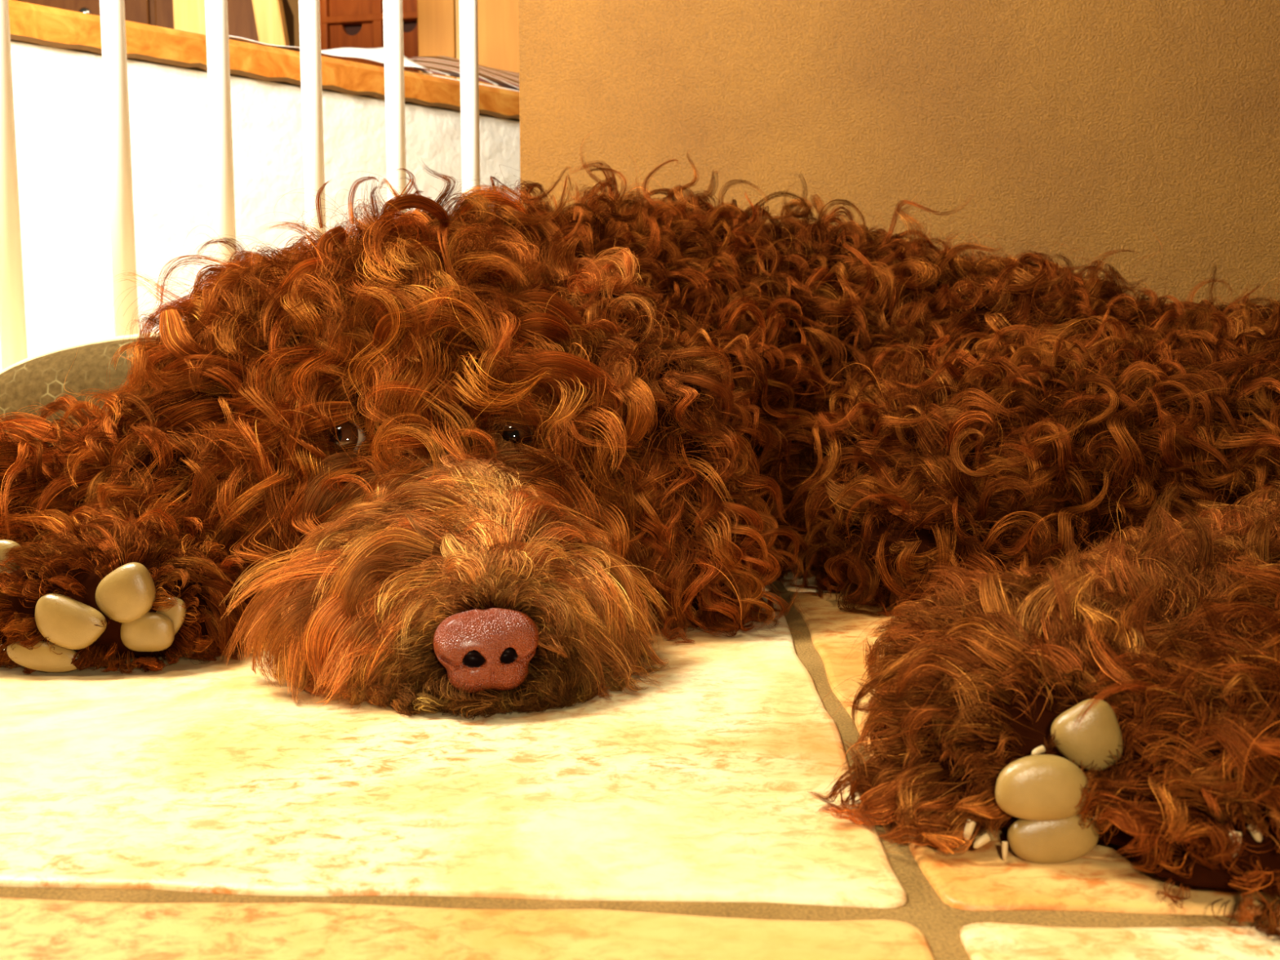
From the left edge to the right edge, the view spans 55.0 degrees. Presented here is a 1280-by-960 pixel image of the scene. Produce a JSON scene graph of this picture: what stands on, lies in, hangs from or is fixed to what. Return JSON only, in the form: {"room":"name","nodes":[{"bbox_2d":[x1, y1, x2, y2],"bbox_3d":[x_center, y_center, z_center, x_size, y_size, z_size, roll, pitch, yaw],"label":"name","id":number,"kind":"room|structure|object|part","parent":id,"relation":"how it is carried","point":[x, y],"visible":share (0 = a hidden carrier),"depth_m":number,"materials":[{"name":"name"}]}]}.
{"room":"house hallway","nodes":[
{"label":"house hallway","id":0,"kind":"room"},
{"bbox_2d":[0,40,520,371],"bbox_3d":[-0.913,-0.266,1.437,2.250,0.513,0.110,-6,9,-44],"label":"wall","id":1,"kind":"structure","parent":0,"point":[59,98],"depth_m":1.62,"materials":[{"name":"white paint"}]},
{"bbox_2d":[8,0,519,121],"bbox_3d":[-0.926,-0.546,1.419,2.250,0.049,0.170,-6,9,-44],"label":"trim","id":2,"kind":"structure","parent":1,"relation":"on","point":[32,24],"depth_m":1.68,"materials":[{"name":"brown wood"}]},
{"bbox_2d":[228,35,430,70],"bbox_3d":[-0.483,-0.645,1.808,0.340,0.061,0.110,-6,9,-44],"label":"paper sheet","id":3,"kind":"object","parent":2,"relation":"on","point":[377,55],"visible":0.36,"depth_m":1.87,"materials":[{"name":"white paper"}]},
{"bbox_2d":[404,56,519,91],"bbox_3d":[-0.288,-0.673,2.036,0.340,0.067,0.145,-6,9,-44],"label":"magazine","id":4,"kind":"object","parent":2,"relation":"on","point":[441,65],"visible":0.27,"depth_m":2.01,"materials":[{"name":"white paper"}]},
{"bbox_2d":[287,0,299,47],"bbox_3d":[-0.200,-1.554,4.054,5.400,2.500,0.100,0,6,0],"label":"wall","id":5,"kind":"structure","parent":0,"point":[294,4],"depth_m":4.01,"materials":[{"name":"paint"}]},
{"bbox_2d":[0,533,1279,959],"bbox_3d":[0.100,-0.046,1.806,6.200,0.004,5.600,0,6,0],"label":"floor","id":6,"kind":"structure","parent":0,"point":[185,810],"depth_m":0.38,"materials":[{"name":"tile"}]},
{"bbox_2d":[0,332,160,446],"bbox_3d":[-0.325,-0.039,0.987,0.417,0.161,0.100,-1,6,-8],"label":"cushion","id":7,"kind":"object","parent":6,"relation":"on","point":[40,378],"visible":0.09,"depth_m":0.93,"materials":[{"name":"fabric"}]},
{"bbox_2d":[14,0,294,46],"bbox_3d":[-1.334,-0.723,3.131,0.860,1.050,0.475,-1,6,-10],"label":"dresser","id":8,"kind":"object","parent":6,"relation":"on","point":[241,16],"visible":0.02,"depth_m":2.92,"materials":[{"name":"brown wood"}]},
{"bbox_3d":[-1.296,-1.087,2.875,0.034,0.034,0.039,-1,6,-10],"label":"knob","id":9,"kind":"part","parent":8,"relation":"part of","materials":[{"name":"silver metal"}]},
{"bbox_3d":[-1.301,-1.090,2.902,0.273,0.178,0.022,-1,6,-10],"label":"drawer","id":10,"kind":"part","parent":8,"relation":"part of","materials":[{"name":"brown wood"}]},
{"bbox_3d":[-1.018,-1.095,2.951,0.273,0.178,0.022,-1,6,-10],"label":"drawer","id":11,"kind":"part","parent":8,"relation":"part of","materials":[{"name":"brown wood"}]},
{"bbox_2d":[173,0,289,46],"bbox_3d":[-0.624,-0.581,2.162,0.302,0.985,0.415,0,6,0],"label":"chair","id":12,"kind":"object","parent":6,"relation":"on","point":[189,15],"visible":0.02,"depth_m":1.94,"materials":[{"name":"yellow wood"}]},
{"bbox_3d":[-0.705,-0.560,1.970,0.062,0.980,0.030,0,6,0],"label":"post","id":13,"kind":"part","parent":12,"relation":"part of","materials":[{"name":"yellow wood"}]},
{"bbox_3d":[-0.562,-0.560,1.970,0.178,0.985,0.030,0,6,0],"label":"post","id":14,"kind":"part","parent":12,"relation":"part of","materials":[{"name":"yellow wood"}]},
{"bbox_2d":[0,0,479,369],"bbox_3d":[-0.557,-0.493,1.096,1.130,1.040,0.050,-6,9,-44],"label":"stair railing","id":15,"kind":"object","parent":6,"relation":"on","point":[13,337],"visible":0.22,"depth_m":1.23,"materials":[{"name":"white paint"}]},
{"bbox_2d":[320,0,418,72],"bbox_3d":[-0.522,-0.827,3.074,0.460,1.270,0.312,1,6,12],"label":"cabinet","id":16,"kind":"object","parent":6,"relation":"on","point":[358,24],"visible":0.11,"depth_m":2.93,"materials":[{"name":"brown wood"}]},
{"bbox_3d":[-0.686,-1.181,2.933,0.114,0.149,0.014,1,6,12],"label":"drawer","id":17,"kind":"part","parent":16,"relation":"part of","materials":[{"name":"red wood"}]},
{"bbox_3d":[-0.686,-1.018,2.951,0.114,0.149,0.014,1,6,12],"label":"drawer","id":18,"kind":"part","parent":16,"relation":"part of","materials":[{"name":"red wood"}]},
{"bbox_3d":[-0.549,-1.178,2.904,0.114,0.149,0.014,1,6,12],"label":"drawer","id":19,"kind":"part","parent":16,"relation":"part of","materials":[{"name":"red wood"}]},
{"bbox_3d":[-0.549,-1.014,2.922,0.114,0.149,0.014,1,6,12],"label":"drawer","id":20,"kind":"part","parent":16,"relation":"part of","materials":[{"name":"red wood"}]},
{"bbox_2d":[417,0,519,88],"bbox_3d":[-0.199,-0.796,2.653,0.480,1.300,0.371,0,6,4],"label":"cabinet","id":21,"kind":"object","parent":6,"relation":"on","point":[438,20],"visible":0.02,"depth_m":2.48,"materials":[{"name":"orange wood"}]},
{"bbox_3d":[-0.411,-0.779,2.504,0.075,1.280,0.020,0,6,4],"label":"door","id":22,"kind":"part","parent":21,"relation":"part of","materials":[{"name":"orange wood"}]},
{"bbox_3d":[-0.165,-0.778,2.486,0.385,1.280,0.020,0,6,4],"label":"door","id":23,"kind":"part","parent":21,"relation":"part of","materials":[{"name":"orange wood"}]},
{"bbox_2d":[0,131,1279,943],"bbox_3d":[0.144,-0.057,0.800,0.759,0.245,0.922,4,8,34],"label":"dog","id":24,"kind":"object","parent":6,"relation":"on","point":[466,460],"visible":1,"depth_m":0.63},
{"bbox_2d":[518,0,1279,315],"bbox_3d":[0.901,-1.161,0.950,2.200,2.400,0.120,3,7,23],"label":"wall","id":25,"kind":"structure","parent":0,"point":[1082,122],"depth_m":1.22,"materials":[{"name":"brown paint"}]}
]}

